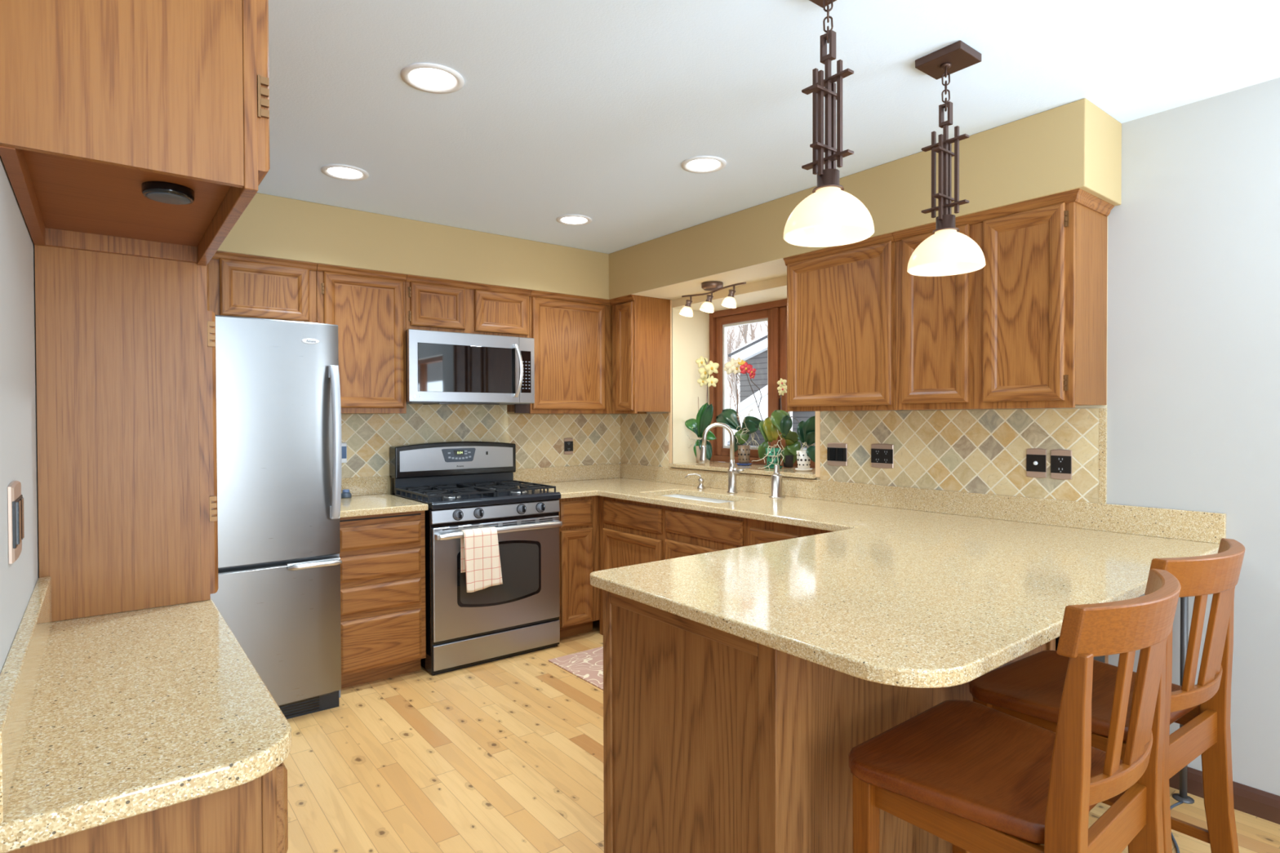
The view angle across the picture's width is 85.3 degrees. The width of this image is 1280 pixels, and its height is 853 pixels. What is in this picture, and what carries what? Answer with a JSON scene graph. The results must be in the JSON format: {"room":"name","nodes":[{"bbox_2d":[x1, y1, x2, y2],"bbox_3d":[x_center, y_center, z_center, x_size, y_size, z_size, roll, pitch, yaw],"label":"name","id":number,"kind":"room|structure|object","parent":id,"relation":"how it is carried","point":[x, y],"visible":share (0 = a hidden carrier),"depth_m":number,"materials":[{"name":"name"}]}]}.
{"room":"kitchen","nodes":[
{"label":"kitchen","id":0,"kind":"room"},
{"bbox_2d":[0,155,39,673],"bbox_3d":[-0.134,0.115,-0.098,0.120,2.376,8.100,-1,1,-38],"label":"wall","id":1,"kind":"structure","parent":0,"point":[18,371],"depth_m":1.12,"materials":[{"name":"grey paint"}]},
{"bbox_2d":[7,480,24,564],"bbox_3d":[-0.942,0.142,1.050,0.010,0.118,0.120,-1,1,-38],"label":"light switch","id":2,"kind":"object","parent":1,"relation":"attached to","point":[15,500],"visible":1,"depth_m":1.01,"materials":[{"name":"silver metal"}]},
{"bbox_2d":[0,0,270,266],"bbox_3d":[-0.926,-0.729,1.274,0.326,0.711,0.681,-1,1,-38],"label":"upper cabinet","id":3,"kind":"object","parent":1,"relation":"attached to","point":[100,100],"visible":1,"depth_m":1.04,"materials":[{"name":"brown wood"}]},
{"bbox_2d":[141,181,194,204],"bbox_3d":[-0.816,-0.403,1.203,0.076,0.019,0.076,-1,1,-38],"label":"puck light","id":4,"kind":"object","parent":3,"relation":"attached to","point":[168,193],"visible":1,"depth_m":1.18,"materials":[{"name":"black plastic"}]},
{"bbox_2d":[341,412,528,494],"bbox_3d":[-1.384,0.069,4.134,3.296,2.376,0.120,-1,1,-38],"label":"wall","id":5,"kind":"structure","parent":0,"point":[388,477],"depth_m":4.01,"materials":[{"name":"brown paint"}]},
{"bbox_2d":[206,250,317,323],"bbox_3d":[-2.089,-0.649,3.295,0.968,0.318,0.331,-1,1,-38],"label":"upper cabinet","id":6,"kind":"object","parent":5,"relation":"attached to","point":[238,285],"visible":0.33,"depth_m":3.32,"materials":[{"name":"brown wood"}]},
{"bbox_2d":[315,263,407,413],"bbox_3d":[-1.528,-0.443,3.732,0.446,0.746,0.331,-1,1,-38],"label":"upper cabinet","id":7,"kind":"object","parent":5,"relation":"attached to","point":[367,307],"visible":0.7,"depth_m":3.63,"materials":[{"name":"brown wood"}]},
{"bbox_2d":[405,274,531,337],"bbox_3d":[-1.054,-0.674,4.099,0.753,0.296,0.331,-1,1,-38],"label":"upper cabinet","id":8,"kind":"object","parent":5,"relation":"attached to","point":[432,304],"visible":0.91,"depth_m":3.96,"materials":[{"name":"brown wood"}]},
{"bbox_2d":[405,328,534,404],"bbox_3d":[-1.026,-0.325,4.036,0.750,0.396,0.446,-1,1,-38],"label":"microwave","id":9,"kind":"object","parent":8,"relation":"attached to","point":[442,367],"visible":1,"depth_m":3.88,"materials":[{"name":"silver metal"}]},
{"bbox_2d":[341,404,620,478],"bbox_3d":[-0.975,0.055,4.370,2.120,0.444,0.010,-1,1,-38],"label":"tile backsplash","id":10,"kind":"structure","parent":5,"relation":"attached to","point":[538,438],"depth_m":4.36,"materials":[{"name":"tile"}]},
{"bbox_2d":[342,442,346,462],"bbox_3d":[-1.657,0.146,3.825,0.082,0.112,0.016,-1,1,-38],"label":"wall outlet","id":11,"kind":"object","parent":10,"relation":"attached to","point":[344,444],"visible":0.44,"depth_m":3.84,"materials":[{"name":"white plastic"}]},
{"bbox_2d":[564,437,573,454],"bbox_3d":[-0.487,0.135,4.737,0.070,0.115,0.008,-1,1,-38],"label":"wall outlet","id":12,"kind":"object","parent":10,"relation":"attached to","point":[568,442],"visible":1,"depth_m":4.73,"materials":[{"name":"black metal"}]},
{"bbox_2d":[506,289,646,413],"bbox_3d":[-0.436,-0.457,4.580,1.000,0.746,0.331,-1,1,-38],"label":"upper cabinet","id":13,"kind":"object","parent":5,"relation":"attached to","point":[572,335],"depth_m":4.39,"materials":[{"name":"brown wood"}]},
{"bbox_2d":[257,0,1279,253],"bbox_3d":[1.137,-1.140,0.890,3.326,0.100,8.320,-1,1,-38],"label":"ceiling","id":14,"kind":"structure","parent":0,"point":[594,109],"depth_m":2.26,"materials":[{"name":"white paint"}]},
{"bbox_2d":[320,164,368,180],"bbox_3d":[-1.283,-1.103,3.022,0.192,0.006,0.192,-1,1,-38],"label":"recessed light","id":15,"kind":"object","parent":14,"relation":"in","point":[345,172],"visible":1,"depth_m":3.01,"materials":[{"name":"white plastic"}]},
{"bbox_2d":[400,62,464,93],"bbox_3d":[-0.653,-1.095,2.192,0.192,0.006,0.192,-1,1,-38],"label":"recessed light","id":16,"kind":"object","parent":14,"relation":"in","point":[429,77],"visible":1,"depth_m":2.18,"materials":[{"name":"white plastic"}]},
{"bbox_2d":[555,214,591,225],"bbox_3d":[-0.356,-1.115,3.756,0.192,0.006,0.192,-1,1,-38],"label":"recessed light","id":17,"kind":"object","parent":14,"relation":"in","point":[570,220],"visible":1,"depth_m":3.74,"materials":[{"name":"white plastic"}]},
{"bbox_2d":[680,155,726,173],"bbox_3d":[0.270,-1.107,2.943,0.192,0.006,0.192,-1,1,-38],"label":"recessed light","id":18,"kind":"object","parent":14,"relation":"in","point":[700,164],"visible":1,"depth_m":2.93,"materials":[{"name":"white plastic"}]},
{"bbox_2d":[783,0,874,247],"bbox_3d":[0.459,-0.778,1.697,0.215,0.636,0.215,-1,1,-38],"label":"pendant lamp","id":19,"kind":"object","parent":14,"relation":"hanging from","point":[830,216],"visible":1,"depth_m":1.68,"materials":[{"name":"white glass"}]},
{"bbox_2d":[906,40,985,276],"bbox_3d":[0.914,-0.785,2.078,0.215,0.636,0.215,-1,1,-38],"label":"pendant lamp","id":20,"kind":"object","parent":14,"relation":"hanging from","point":[948,251],"visible":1,"depth_m":2.06,"materials":[{"name":"white glass"}]},
{"bbox_2d":[283,609,1279,852],"bbox_3d":[1.315,1.334,1.070,3.776,0.100,8.350,-1,1,-38],"label":"floor","id":21,"kind":"structure","parent":0,"point":[505,755],"depth_m":2.58,"materials":[{"name":"brown wood"}]},
{"bbox_2d":[5,761,288,852],"bbox_3d":[-1.144,0.866,1.567,0.306,0.841,1.802,-1,1,-38],"label":"base cabinet","id":22,"kind":"object","parent":21,"relation":"on","point":[251,816],"visible":0.16,"depth_m":0.89,"materials":[{"name":"brown wood"}]},
{"bbox_2d":[0,576,291,852],"bbox_3d":[-1.137,0.380,1.553,0.314,0.130,1.865,-1,1,-38],"label":"countertop","id":23,"kind":"structure","parent":22,"relation":"on","point":[107,718],"depth_m":0.98,"materials":[{"name":"beige stone"}]},
{"bbox_2d":[34,244,217,622],"bbox_3d":[-1.413,-0.341,1.909,0.326,1.499,0.913,-1,1,-38],"label":"pantry cabinet","id":24,"kind":"object","parent":23,"relation":"on","point":[126,364],"visible":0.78,"depth_m":1.54,"materials":[{"name":"brown wood"}]},
{"bbox_2d":[210,315,342,719],"bbox_3d":[-1.875,0.408,3.127,0.857,1.725,0.814,-1,1,-38],"label":"refrigerator","id":25,"kind":"object","parent":21,"relation":"on","point":[278,406],"visible":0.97,"depth_m":2.96,"materials":[{"name":"grey metal"}]},
{"bbox_2d":[339,510,426,688],"bbox_3d":[-1.433,0.843,3.622,0.433,0.841,0.597,-1,1,-38],"label":"base cabinet","id":26,"kind":"object","parent":21,"relation":"on","point":[383,623],"visible":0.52,"depth_m":3.39,"materials":[{"name":"brown wood"}]},
{"bbox_2d":[339,475,428,517],"bbox_3d":[-1.431,0.354,3.615,0.428,0.134,0.648,-1,1,-38],"label":"countertop","id":27,"kind":"structure","parent":26,"relation":"on","point":[370,495],"depth_m":3.63,"materials":[{"name":"beige stone"}]},
{"bbox_2d":[341,488,351,498],"bbox_3d":[-1.599,0.365,3.780,0.056,0.046,0.056,-1,1,-38],"label":"jar","id":28,"kind":"object","parent":27,"relation":"on","point":[345,493],"visible":0.95,"depth_m":3.76,"materials":[{"name":"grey glass"}]},
{"bbox_2d":[389,440,562,675],"bbox_3d":[-0.923,0.675,3.948,0.756,1.166,0.704,-1,1,-38],"label":"gas range","id":29,"kind":"object","parent":21,"relation":"on","point":[464,485],"visible":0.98,"depth_m":3.78,"materials":[{"name":"silver metal"}]},
{"bbox_2d":[394,486,560,509],"bbox_3d":[-0.918,0.393,3.937,0.752,0.037,0.569,-1,1,-38],"label":"cooktop","id":30,"kind":"object","parent":29,"relation":"in","point":[534,496],"depth_m":3.75,"materials":[{"name":"black metal"}]},
{"bbox_2d":[460,526,502,592],"bbox_3d":[-0.815,0.685,3.598,0.213,0.316,0.062,-1,1,-38],"label":"dish towel","id":31,"kind":"object","parent":29,"relation":"hanging from","point":[480,559],"visible":1,"depth_m":3.58,"materials":[{"name":"beige fabric"}]},
{"bbox_2d":[548,646,603,690],"bbox_3d":[0.008,1.258,3.381,0.365,0.007,1.165,-1,1,-38],"label":"rug","id":32,"kind":"object","parent":21,"relation":"on","point":[587,665],"visible":0.25,"depth_m":3.65,"materials":[{"name":"pink fabric"}]},
{"bbox_2d":[558,495,603,638],"bbox_3d":[-0.514,0.831,4.321,0.308,0.841,0.618,-1,1,-38],"label":"base cabinet","id":33,"kind":"object","parent":21,"relation":"on","point":[581,531],"visible":0.56,"depth_m":4.10,"materials":[{"name":"brown wood"}]},
{"bbox_2d":[603,496,664,569],"bbox_3d":[0.178,0.831,4.104,0.598,0.841,0.571,-1,1,-38],"label":"base cabinet","id":34,"kind":"object","parent":21,"relation":"on","point":[633,531],"visible":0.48,"depth_m":3.92,"materials":[{"name":"brown wood"}]},
{"bbox_2d":[664,506,747,559],"bbox_3d":[0.537,0.836,3.642,0.598,0.841,0.598,-1,1,-38],"label":"base cabinet","id":35,"kind":"object","parent":21,"relation":"on","point":[687,532],"visible":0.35,"depth_m":3.47,"materials":[{"name":"brown wood"}]},
{"bbox_2d":[747,518,832,546],"bbox_3d":[0.919,0.840,3.149,0.598,0.841,0.648,-1,1,-38],"label":"base cabinet","id":36,"kind":"object","parent":21,"relation":"on","point":[759,531],"visible":0.08,"depth_m":3.09,"materials":[{"name":"brown wood"}]},
{"bbox_2d":[602,589,1108,852],"bbox_3d":[0.823,0.851,2.257,1.848,0.841,0.640,-1,1,-38],"label":"base cabinet","id":37,"kind":"object","parent":21,"relation":"on","point":[715,740],"visible":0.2,"depth_m":1.62,"materials":[{"name":"brown wood"}]},
{"bbox_2d":[513,463,1226,688],"bbox_3d":[0.162,0.355,3.072,1.924,0.134,3.459,-1,1,-38],"label":"countertop","id":38,"kind":"structure","parent":37,"relation":"on","point":[908,587],"depth_m":1.98,"materials":[{"name":"beige stone"}]},
{"bbox_2d":[684,473,705,488],"bbox_3d":[0.336,0.329,4.198,0.122,0.094,0.052,0,1,-15],"label":"soap dispenser","id":39,"kind":"object","parent":38,"relation":"on","point":[700,480],"visible":1,"depth_m":4.20,"materials":[{"name":"silver metal"}]},
{"bbox_2d":[663,494,733,502],"bbox_3d":[0.310,0.521,3.840,0.344,0.215,0.704,-1,1,-38],"label":"sink","id":40,"kind":"object","parent":38,"relation":"in","point":[682,496],"visible":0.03,"depth_m":4.05,"materials":[{"name":"white ceramic"}]},
{"bbox_2d":[698,422,743,493],"bbox_3d":[0.462,0.177,3.953,0.255,0.402,0.082,0,1,7],"label":"kitchen faucet","id":41,"kind":"object","parent":38,"relation":"on","point":[732,471],"visible":1,"depth_m":3.94,"materials":[{"name":"silver metal"}]},
{"bbox_2d":[768,464,784,497],"bbox_3d":[0.736,0.293,3.736,0.084,0.174,0.084,-1,1,-38],"label":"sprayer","id":42,"kind":"object","parent":38,"relation":"on","point":[776,478],"visible":1,"depth_m":3.71,"materials":[{"name":"silver metal"}]},
{"bbox_2d":[848,568,1181,852],"bbox_3d":[0.741,0.781,1.364,0.482,1.003,0.496,-1,1,-39],"label":"bar stool","id":43,"kind":"object","parent":21,"relation":"on","point":[975,777],"visible":1,"depth_m":1.25,"materials":[{"name":"brown wood"}]},
{"bbox_2d":[968,537,1245,852],"bbox_3d":[1.161,0.775,1.720,0.482,1.003,0.496,-1,1,-35],"label":"bar stool","id":44,"kind":"object","parent":21,"relation":"on","point":[1029,689],"visible":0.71,"depth_m":1.65,"materials":[{"name":"brown wood"}]},
{"bbox_2d":[1169,800,1182,852],"bbox_3d":[1.677,1.265,2.191,0.046,0.008,0.412,0,1,39],"label":"power cord","id":45,"kind":"object","parent":21,"relation":"on","point":[1180,802],"visible":0.51,"depth_m":2.14,"materials":[{"name":"grey plastic"}]},
{"bbox_2d":[1172,596,1194,804],"bbox_3d":[1.845,0.846,2.357,0.060,0.842,0.060,-1,1,-38],"label":"bar support leg","id":46,"kind":"object","parent":21,"relation":"on","point":[1182,796],"visible":0.52,"depth_m":2.35,"materials":[{"name":"grey metal"}]},
{"bbox_2d":[646,77,1279,795],"bbox_3d":[2.509,0.081,1.954,0.420,2.376,8.100,-1,1,-38],"label":"wall","id":47,"kind":"structure","parent":0,"point":[1193,405],"depth_m":2.36,"materials":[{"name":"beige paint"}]},
{"bbox_2d":[608,294,671,413],"bbox_3d":[0.002,-0.458,4.561,0.331,0.746,0.246,-1,1,-38],"label":"upper cabinet","id":48,"kind":"object","parent":47,"relation":"attached to","point":[641,325],"visible":1,"depth_m":4.46,"materials":[{"name":"brown wood"}]},
{"bbox_2d":[620,413,668,467],"bbox_3d":[0.028,0.090,4.799,0.010,0.356,0.543,-1,1,-38],"label":"tile backsplash","id":49,"kind":"structure","parent":47,"relation":"attached to","point":[644,437],"depth_m":4.78,"materials":[{"name":"tile"}]},
{"bbox_2d":[217,97,1121,299],"bbox_3d":[-0.403,-0.958,2.837,3.076,0.298,3.118,-1,1,-38],"label":"soffit","id":50,"kind":"object","parent":47,"relation":"attached to","point":[1076,144],"depth_m":3.42,"materials":[{"name":"beige paint"}]},
{"bbox_2d":[631,257,786,299],"bbox_3d":[0.453,-0.825,3.970,0.337,0.002,1.220,-1,1,-38],"label":"soffit","id":51,"kind":"structure","parent":47,"relation":"attached to","point":[775,268],"depth_m":3.89,"materials":[{"name":"beige paint"}]},
{"bbox_2d":[679,280,746,316],"bbox_3d":[0.413,-0.740,3.991,0.130,0.167,0.526,-1,1,-33],"label":"track light","id":52,"kind":"object","parent":47,"relation":"attached to","point":[713,286],"visible":1,"depth_m":3.96,"materials":[{"name":"white glass"}]},
{"bbox_2d":[668,461,816,479],"bbox_3d":[0.690,0.256,4.202,0.368,0.024,1.168,-1,1,-38],"label":"window sill","id":53,"kind":"structure","parent":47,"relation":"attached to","point":[710,465],"depth_m":4.14,"materials":[{"name":"beige stone"}]},
{"bbox_2d":[684,355,719,462],"bbox_3d":[0.390,-0.111,4.519,0.090,0.697,0.286,-1,1,-38],"label":"potted orchid","id":54,"kind":"object","parent":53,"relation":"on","point":[704,415],"visible":0.88,"depth_m":4.48,"materials":[{"name":"green plant"}]},
{"bbox_2d":[715,357,761,466],"bbox_3d":[0.633,-0.097,4.375,0.201,0.676,0.370,0,1,-20],"label":"potted orchid","id":55,"kind":"object","parent":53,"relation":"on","point":[750,424],"visible":0.96,"depth_m":4.34,"materials":[{"name":"green plant"}]},
{"bbox_2d":[738,360,792,471],"bbox_3d":[0.746,-0.080,4.032,0.251,0.650,0.500,0,1,-2],"label":"potted orchid","id":56,"kind":"object","parent":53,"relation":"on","point":[771,428],"visible":1,"depth_m":4.05,"materials":[{"name":"green plant"}]},
{"bbox_2d":[777,377,800,467],"bbox_3d":[0.877,-0.024,4.096,0.109,0.528,0.120,0,1,-5],"label":"potted orchid","id":57,"kind":"object","parent":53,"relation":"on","point":[793,444],"visible":0.97,"depth_m":4.08,"materials":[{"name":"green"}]},
{"bbox_2d":[788,415,815,471],"bbox_3d":[0.912,0.091,3.853,0.205,0.310,0.122,0,1,25],"label":"potted orchid","id":58,"kind":"object","parent":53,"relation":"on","point":[806,431],"visible":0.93,"depth_m":3.83,"materials":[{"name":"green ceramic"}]},
{"bbox_2d":[668,299,820,477],"bbox_3d":[0.568,-0.276,4.099,0.016,1.100,1.219,-1,1,-38],"label":"trim","id":59,"kind":"structure","parent":47,"relation":"attached to","point":[817,413],"depth_m":4.55,"materials":[{"name":"brown paint"}]},
{"bbox_2d":[709,298,815,467],"bbox_3d":[0.867,-0.269,4.337,0.085,1.020,1.167,-1,1,-38],"label":"window","id":60,"kind":"structure","parent":47,"relation":"in","point":[775,313],"depth_m":4.48,"materials":[{"name":"brown wood"}]},
{"bbox_2d":[782,232,895,411],"bbox_3d":[1.011,-0.446,3.262,0.331,0.746,0.588,-1,1,-38],"label":"upper cabinet","id":61,"kind":"object","parent":47,"relation":"attached to","point":[841,300],"visible":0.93,"depth_m":3.14,"materials":[{"name":"brown wood"}]},
{"bbox_2d":[820,408,1106,503],"bbox_3d":[1.341,0.105,3.107,0.011,0.356,1.302,-1,1,-38],"label":"tile backsplash","id":62,"kind":"structure","parent":47,"relation":"attached to","point":[984,451],"depth_m":2.99,"materials":[{"name":"tile"}]},
{"bbox_2d":[826,442,847,466],"bbox_3d":[1.000,0.142,3.530,0.010,0.118,0.118,-1,1,-38],"label":"light switch","id":63,"kind":"object","parent":62,"relation":"attached to","point":[837,452],"visible":1,"depth_m":3.52,"materials":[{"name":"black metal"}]},
{"bbox_2d":[871,444,893,468],"bbox_3d":[1.159,0.141,3.327,0.008,0.118,0.118,-1,1,-38],"label":"wall outlet","id":64,"kind":"object","parent":62,"relation":"attached to","point":[882,455],"visible":1,"depth_m":3.32,"materials":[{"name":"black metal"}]},
{"bbox_2d":[1026,448,1046,478],"bbox_3d":[1.582,0.146,2.777,0.016,0.118,0.074,-1,1,-38],"label":"light switch","id":65,"kind":"object","parent":62,"relation":"attached to","point":[1036,458],"visible":1,"depth_m":2.77,"materials":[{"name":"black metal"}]},
{"bbox_2d":[1050,448,1071,479],"bbox_3d":[1.641,0.148,2.707,0.008,0.118,0.074,-1,1,-38],"label":"wall outlet","id":66,"kind":"object","parent":62,"relation":"attached to","point":[1060,460],"visible":1,"depth_m":2.70,"materials":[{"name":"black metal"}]},
{"bbox_2d":[892,188,1114,409],"bbox_3d":[1.410,-0.442,2.749,0.331,0.746,0.708,-1,1,-38],"label":"upper cabinet","id":67,"kind":"object","parent":47,"relation":"attached to","point":[1027,328],"visible":0.95,"depth_m":2.56,"materials":[{"name":"brown wood"}]},
{"bbox_2d":[1168,766,1279,824],"bbox_3d":[2.132,1.226,2.102,0.016,0.085,1.180,-1,1,-38],"label":"baseboard","id":68,"kind":"structure","parent":47,"relation":"attached to","point":[1250,800],"depth_m":2.28,"materials":[{"name":"brown wood"}]},
{"label":"outside","id":69,"kind":"structure","parent":0,"visible":0},
{"bbox_3d":[12.345,1.388,38.785,58.900,0.100,42.000,-1,1,-38],"label":"ground","id":70,"kind":"structure","parent":69,"visible":0},
{"bbox_2d":[727,323,767,408],"bbox_3d":[3.135,-2.047,23.001,3.286,7.242,4.402,0,1,4],"label":"bare tree","id":71,"kind":"object","parent":70,"relation":"on","point":[733,380],"visible":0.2,"depth_m":22.92,"materials":[{"name":"beige plant"}]},
{"bbox_2d":[727,322,767,382],"bbox_3d":[3.908,-3.098,22.997,4.662,9.348,4.944,0,1,-14],"label":"bare tree","id":72,"kind":"object","parent":70,"relation":"on","point":[745,329],"visible":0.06,"depth_m":23.30,"materials":[{"name":"beige plant"}]},
{"bbox_2d":[750,323,767,337],"bbox_3d":[5.678,-2.537,23.770,3.833,8.195,4.633,0,1,40],"label":"bare tree","id":73,"kind":"object","parent":70,"relation":"on","point":[757,323],"visible":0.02,"depth_m":23.74,"materials":[{"name":"beige plant"}]},
{"bbox_2d":[727,385,815,468],"bbox_3d":[2.910,-0.115,13.690,0.350,3.567,3.950,-1,1,-38],"label":"porch roof","id":74,"kind":"structure","parent":70,"relation":"on","point":[744,406],"depth_m":14.19,"materials":[{"name":"white"}]},
{"bbox_2d":[728,333,815,447],"bbox_3d":[6.184,-0.516,13.910,5.100,4.341,7.290,-1,1,-38],"label":"neighbor house","id":75,"kind":"structure","parent":70,"relation":"on","point":[754,352],"depth_m":14.77,"materials":[{"name":"grey wood"}]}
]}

